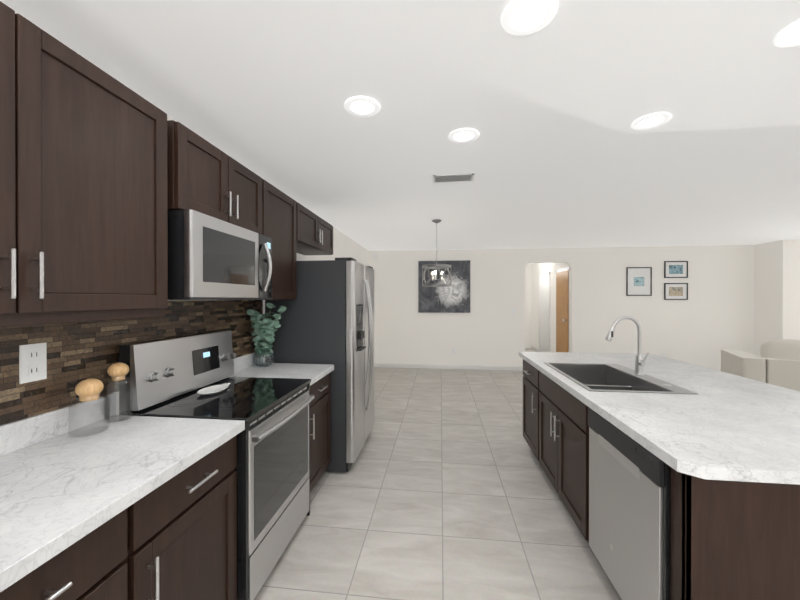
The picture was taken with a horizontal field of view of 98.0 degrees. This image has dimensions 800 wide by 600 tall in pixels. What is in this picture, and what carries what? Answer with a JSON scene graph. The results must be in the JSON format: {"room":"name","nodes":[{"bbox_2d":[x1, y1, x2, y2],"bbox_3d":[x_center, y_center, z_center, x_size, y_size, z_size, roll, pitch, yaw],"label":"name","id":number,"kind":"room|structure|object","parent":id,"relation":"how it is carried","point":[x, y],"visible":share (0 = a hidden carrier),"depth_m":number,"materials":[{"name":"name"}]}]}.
{"room":"kitchen","nodes":[
{"label":"kitchen","id":0,"kind":"room"},
{"bbox_2d":[116,116,368,414],"bbox_3d":[-1.285,0.210,2.452,0.120,2.460,10.140,0,0,7],"label":"wall","id":1,"kind":"structure","parent":0,"point":[344,246],"depth_m":5.25,"materials":[{"name":"paint"}]},
{"bbox_2d":[0,1,167,326],"bbox_3d":[-1.210,-0.365,0.985,0.366,0.880,1.087,0,0,7],"label":"upper cabinet","id":2,"kind":"object","parent":1,"relation":"attached to","point":[83,196],"visible":1,"depth_m":1.12,"materials":[{"name":"brown wood"}]},
{"bbox_2d":[0,300,262,425],"bbox_3d":[-1.362,0.216,1.223,0.009,0.422,3.441,0,0,7],"label":"backsplash","id":3,"kind":"structure","parent":1,"relation":"attached to","point":[77,352],"depth_m":1.48,"materials":[{"name":"tile"}]},
{"bbox_2d":[19,343,46,383],"bbox_3d":[-1.347,0.230,1.277,0.008,0.137,0.082,0,0,7],"label":"electrical outlet","id":4,"kind":"object","parent":3,"relation":"attached to","point":[32,362],"visible":1,"depth_m":1.27,"materials":[{"name":"white plastic"}]},
{"bbox_2d":[167,120,261,234],"bbox_3d":[-1.097,-0.610,1.949,0.366,0.397,0.755,0,0,7],"label":"upper cabinet","id":5,"kind":"object","parent":1,"relation":"attached to","point":[204,176],"visible":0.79,"depth_m":1.78,"materials":[{"name":"brown wood"}]},
{"bbox_2d":[167,209,271,299],"bbox_3d":[-1.054,-0.204,1.946,0.451,0.405,0.750,0,0,7],"label":"microwave","id":6,"kind":"object","parent":5,"relation":"attached to","point":[211,258],"visible":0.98,"depth_m":1.71,"materials":[{"name":"silver metal"}]},
{"bbox_2d":[262,179,296,299],"bbox_3d":[-1.021,-0.406,2.599,0.366,0.810,0.543,0,0,7],"label":"upper cabinet","id":7,"kind":"object","parent":1,"relation":"attached to","point":[278,217],"visible":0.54,"depth_m":2.59,"materials":[{"name":"brown wood"}]},
{"bbox_2d":[296,202,332,254],"bbox_3d":[-0.932,-0.653,3.357,0.366,0.320,0.975,0,0,7],"label":"upper cabinet","id":8,"kind":"object","parent":1,"relation":"attached to","point":[314,234],"visible":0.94,"depth_m":3.27,"materials":[{"name":"brown wood"}]},
{"bbox_2d":[0,0,799,263],"bbox_3d":[3.959,-1.054,3.597,10.430,0.060,13.800,0,0,7],"label":"ceiling","id":9,"kind":"structure","parent":0,"point":[559,152],"depth_m":1.83,"materials":[{"name":"paint"}]},
{"bbox_2d":[344,96,379,116],"bbox_3d":[-0.198,-1.012,1.827,0.190,0.011,0.190,0,0,7],"label":"recessed light","id":10,"kind":"object","parent":9,"relation":"in","point":[361,106],"visible":1,"depth_m":1.82,"materials":[{"name":"white plastic"}]},
{"bbox_2d":[422,219,450,286],"bbox_3d":[0.472,-0.602,4.479,0.377,0.848,0.377,0,0,7],"label":"pendant light","id":11,"kind":"object","parent":9,"relation":"hanging from","point":[434,273],"visible":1,"depth_m":4.41,"materials":[{"name":"grey metal"}]},
{"bbox_2d":[433,174,473,182],"bbox_3d":[0.445,-1.015,2.910,0.330,0.013,0.170,0,0,7],"label":"ceiling vent","id":12,"kind":"object","parent":9,"relation":"in","point":[453,178],"visible":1,"depth_m":2.89,"materials":[{"name":"white plastic"}]},
{"bbox_2d":[448,128,478,142],"bbox_3d":[0.395,-1.013,2.150,0.190,0.011,0.190,0,0,7],"label":"recessed light","id":13,"kind":"object","parent":9,"relation":"in","point":[464,135],"visible":1,"depth_m":2.14,"materials":[{"name":"white plastic"}]},
{"bbox_2d":[501,0,557,35],"bbox_3d":[0.457,-1.010,1.234,0.190,0.011,0.190,0,0,7],"label":"recessed light","id":14,"kind":"object","parent":9,"relation":"in","point":[522,17],"visible":1,"depth_m":1.24,"materials":[{"name":"white plastic"}]},
{"bbox_2d":[631,112,671,129],"bbox_3d":[1.425,-1.012,1.976,0.190,0.011,0.190,0,0,7],"label":"recessed light","id":15,"kind":"object","parent":9,"relation":"in","point":[650,121],"visible":0.98,"depth_m":1.97,"materials":[{"name":"white plastic"}]},
{"bbox_2d":[773,20,799,47],"bbox_3d":[1.530,-1.010,1.296,0.190,0.011,0.190,0,0,7],"label":"recessed light","id":16,"kind":"object","parent":9,"relation":"in","point":[788,36],"visible":1,"depth_m":1.33,"materials":[{"name":"white"}]},
{"bbox_2d":[254,348,620,599],"bbox_3d":[3.959,1.466,3.605,10.430,0.060,13.800,0,0,7],"label":"floor","id":17,"kind":"structure","parent":0,"point":[442,488],"depth_m":2.32,"materials":[{"name":"tile"}]},
{"bbox_2d":[0,486,159,599],"bbox_3d":[-1.109,1.008,0.770,0.618,0.874,0.675,0,0,7],"label":"base cabinet","id":18,"kind":"object","parent":17,"relation":"on","point":[119,559],"depth_m":0.93,"materials":[{"name":"brown wood"}]},
{"bbox_2d":[160,436,236,599],"bbox_3d":[-1.051,1.007,1.262,0.618,0.874,0.607,0,0,7],"label":"base cabinet","id":19,"kind":"object","parent":17,"relation":"on","point":[174,538],"depth_m":1.30,"materials":[{"name":"brown wood"}]},
{"bbox_2d":[0,393,244,591],"bbox_3d":[-1.123,0.501,0.520,0.648,0.140,2.097,0,0,7],"label":"countertop","id":20,"kind":"structure","parent":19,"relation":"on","point":[61,489],"depth_m":1.10,"materials":[{"name":"stone"}]},
{"bbox_2d":[68,379,109,437],"bbox_3d":[-1.237,0.421,1.385,0.124,0.213,0.124,0,0,7],"label":"jar","id":21,"kind":"object","parent":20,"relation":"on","point":[87,390],"visible":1,"depth_m":1.36,"materials":[{"name":"clear glass"}]},
{"bbox_2d":[104,363,132,422],"bbox_3d":[-1.237,0.401,1.528,0.100,0.251,0.100,0,0,7],"label":"jar","id":22,"kind":"object","parent":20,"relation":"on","point":[117,372],"visible":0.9,"depth_m":1.51,"materials":[{"name":"clear glass"}]},
{"bbox_2d":[119,330,313,599],"bbox_3d":[-0.911,0.824,1.937,0.683,1.235,0.754,0,0,7],"label":"range","id":23,"kind":"object","parent":17,"relation":"on","point":[171,377],"visible":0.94,"depth_m":1.76,"materials":[{"name":"silver metal"}]},
{"bbox_2d":[197,383,230,394],"bbox_3d":[-1.049,0.508,1.974,0.127,0.017,0.238,0,0,7],"label":"spoon rest","id":24,"kind":"object","parent":23,"relation":"on","point":[214,389],"visible":1,"depth_m":1.97,"materials":[{"name":"white ceramic"}]},
{"bbox_2d":[265,257,373,472],"bbox_3d":[-0.669,0.543,3.338,0.839,1.787,0.910,0,0,7],"label":"fridge","id":25,"kind":"object","parent":17,"relation":"on","point":[327,316],"visible":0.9,"depth_m":2.88,"materials":[{"name":"grey metal"}]},
{"bbox_2d":[310,372,330,492],"bbox_3d":[-0.877,1.002,2.591,0.656,0.874,0.540,0,0,7],"label":"base cabinet","id":26,"kind":"object","parent":17,"relation":"on","point":[320,432],"visible":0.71,"depth_m":2.57,"materials":[{"name":"brown wood"}]},
{"bbox_2d":[231,352,333,385],"bbox_3d":[-0.880,0.494,2.592,0.648,0.140,0.544,0,0,7],"label":"countertop","id":27,"kind":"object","parent":26,"relation":"on","point":[245,366],"visible":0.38,"depth_m":2.58,"materials":[{"name":"stone"}]},
{"bbox_2d":[247,303,285,366],"bbox_3d":[-1.034,0.271,2.745,0.256,0.503,0.261,0,0,7],"label":"potted plant","id":28,"kind":"object","parent":27,"relation":"on","point":[264,339],"visible":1,"depth_m":2.71,"materials":[{"name":"green plant"}]},
{"bbox_2d":[523,359,799,599],"bbox_3d":[1.617,1.004,2.206,1.198,0.874,2.240,0,0,7],"label":"kitchen island","id":29,"kind":"object","parent":17,"relation":"on","point":[735,540],"visible":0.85,"depth_m":1.15,"materials":[{"name":"brown wood"}]},
{"bbox_2d":[588,407,670,599],"bbox_3d":[1.269,0.946,1.523,0.603,0.743,0.638,0,0,7],"label":"dishwasher","id":30,"kind":"object","parent":29,"relation":"in","point":[630,512],"visible":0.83,"depth_m":1.46,"materials":[{"name":"silver metal"}]},
{"bbox_2d":[519,351,799,484],"bbox_3d":[1.685,0.545,2.242,1.270,0.040,2.430,0,0,7],"label":"island countertop","id":31,"kind":"structure","parent":29,"relation":"on","point":[721,425],"depth_m":1.57,"materials":[{"name":"stone"}]},
{"bbox_2d":[544,362,697,393],"bbox_3d":[1.427,0.629,2.408,0.576,0.229,0.888,0,0,7],"label":"sink","id":32,"kind":"object","parent":31,"relation":"in","point":[598,377],"visible":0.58,"depth_m":2.54,"materials":[{"name":"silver metal"}]},
{"bbox_2d":[605,316,648,374],"bbox_3d":[1.571,0.315,2.416,0.258,0.406,0.092,0,0,7],"label":"faucet","id":33,"kind":"object","parent":31,"relation":"on","point":[640,363],"visible":1,"depth_m":2.41,"materials":[{"name":"silver metal"}]},
{"bbox_2d":[721,339,799,391],"bbox_3d":[6.009,0.983,4.681,2.350,0.899,1.000,0,0,29],"label":"sofa","id":34,"kind":"object","parent":17,"relation":"on","point":[777,363],"visible":0.71,"depth_m":4.73,"materials":[{"name":"beige fabric"}]},
{"bbox_2d":[525,264,530,347],"bbox_3d":[3.220,0.184,10.292,1.230,2.460,0.120,0,0,7],"label":"wall","id":35,"kind":"structure","parent":0,"point":[528,268],"depth_m":10.17,"materials":[{"name":"paint"}]},
{"bbox_2d":[531,263,568,351],"bbox_3d":[3.726,0.189,8.632,0.120,2.460,3.300,0,0,7],"label":"wall","id":36,"kind":"structure","parent":0,"point":[533,271],"depth_m":9.25,"materials":[{"name":"paint"}]},
{"bbox_2d":[531,346,542,351],"bbox_3d":[3.653,1.377,8.584,0.014,0.085,3.180,0,0,7],"label":"baseboard","id":37,"kind":"structure","parent":36,"relation":"attached to","point":[532,347],"depth_m":9.63,"materials":[{"name":"white wood"}]},
{"bbox_2d":[539,267,569,351],"bbox_3d":[3.609,0.366,8.234,0.016,2.110,2.280,0,0,7],"label":"door frame","id":38,"kind":"structure","parent":36,"relation":"attached to","point":[544,312],"depth_m":8.77,"materials":[{"name":"white paint"}]},
{"bbox_2d":[556,270,568,351],"bbox_3d":[3.478,0.397,7.544,0.114,2.028,0.740,0,0,7],"label":"hall door","id":39,"kind":"structure","parent":36,"relation":"in","point":[562,311],"depth_m":7.49,"materials":[{"name":"brown wood"}]},
{"bbox_2d":[369,245,753,370],"bbox_3d":[2.996,0.195,6.996,7.330,2.460,0.120,0,0,7],"label":"wall","id":40,"kind":"structure","parent":0,"point":[708,320],"depth_m":6.86,"materials":[{"name":"paint"}]},
{"bbox_2d":[418,260,470,312],"bbox_3d":[0.909,-0.273,7.158,1.069,1.079,0.035,0,0,7],"label":"painting","id":41,"kind":"object","parent":40,"relation":"attached to","point":[455,297],"visible":0.9,"depth_m":7.13,"materials":[{"name":"black fabric"}]},
{"bbox_2d":[374,363,522,370],"bbox_3d":[0.947,1.382,7.170,3.159,0.085,0.017,0,0,7],"label":"baseboard","id":42,"kind":"structure","parent":40,"relation":"attached to","point":[464,367],"depth_m":7.16,"materials":[{"name":"white wood"}]},
{"bbox_2d":[626,267,651,295],"bbox_3d":[4.627,-0.359,6.730,0.450,0.550,0.022,0,0,7],"label":"picture frame","id":43,"kind":"object","parent":40,"relation":"attached to","point":[638,281],"visible":0.98,"depth_m":6.73,"materials":[{"name":"black"}]},
{"bbox_2d":[664,283,687,299],"bbox_3d":[5.282,-0.164,6.654,0.410,0.320,0.022,0,0,7],"label":"picture frame","id":44,"kind":"object","parent":40,"relation":"attached to","point":[675,291],"visible":1,"depth_m":6.65,"materials":[{"name":"black"}]},
{"bbox_2d":[664,261,687,277],"bbox_3d":[5.282,-0.584,6.653,0.410,0.320,0.022,0,0,7],"label":"picture frame","id":45,"kind":"object","parent":40,"relation":"attached to","point":[675,269],"visible":0.96,"depth_m":6.65,"materials":[{"name":"black"}]},
{"bbox_2d":[754,240,790,356],"bbox_3d":[6.664,0.197,6.290,0.120,2.460,0.670,0,0,7],"label":"wall","id":46,"kind":"structure","parent":0,"point":[772,290],"depth_m":6.15,"materials":[{"name":"paint"}]},
{"bbox_2d":[790,240,799,339],"bbox_3d":[7.973,0.198,5.861,2.580,2.460,0.120,0,0,7],"label":"wall","id":47,"kind":"structure","parent":0,"point":[795,294],"depth_m":5.94,"materials":[{"name":"paint"}]}
]}

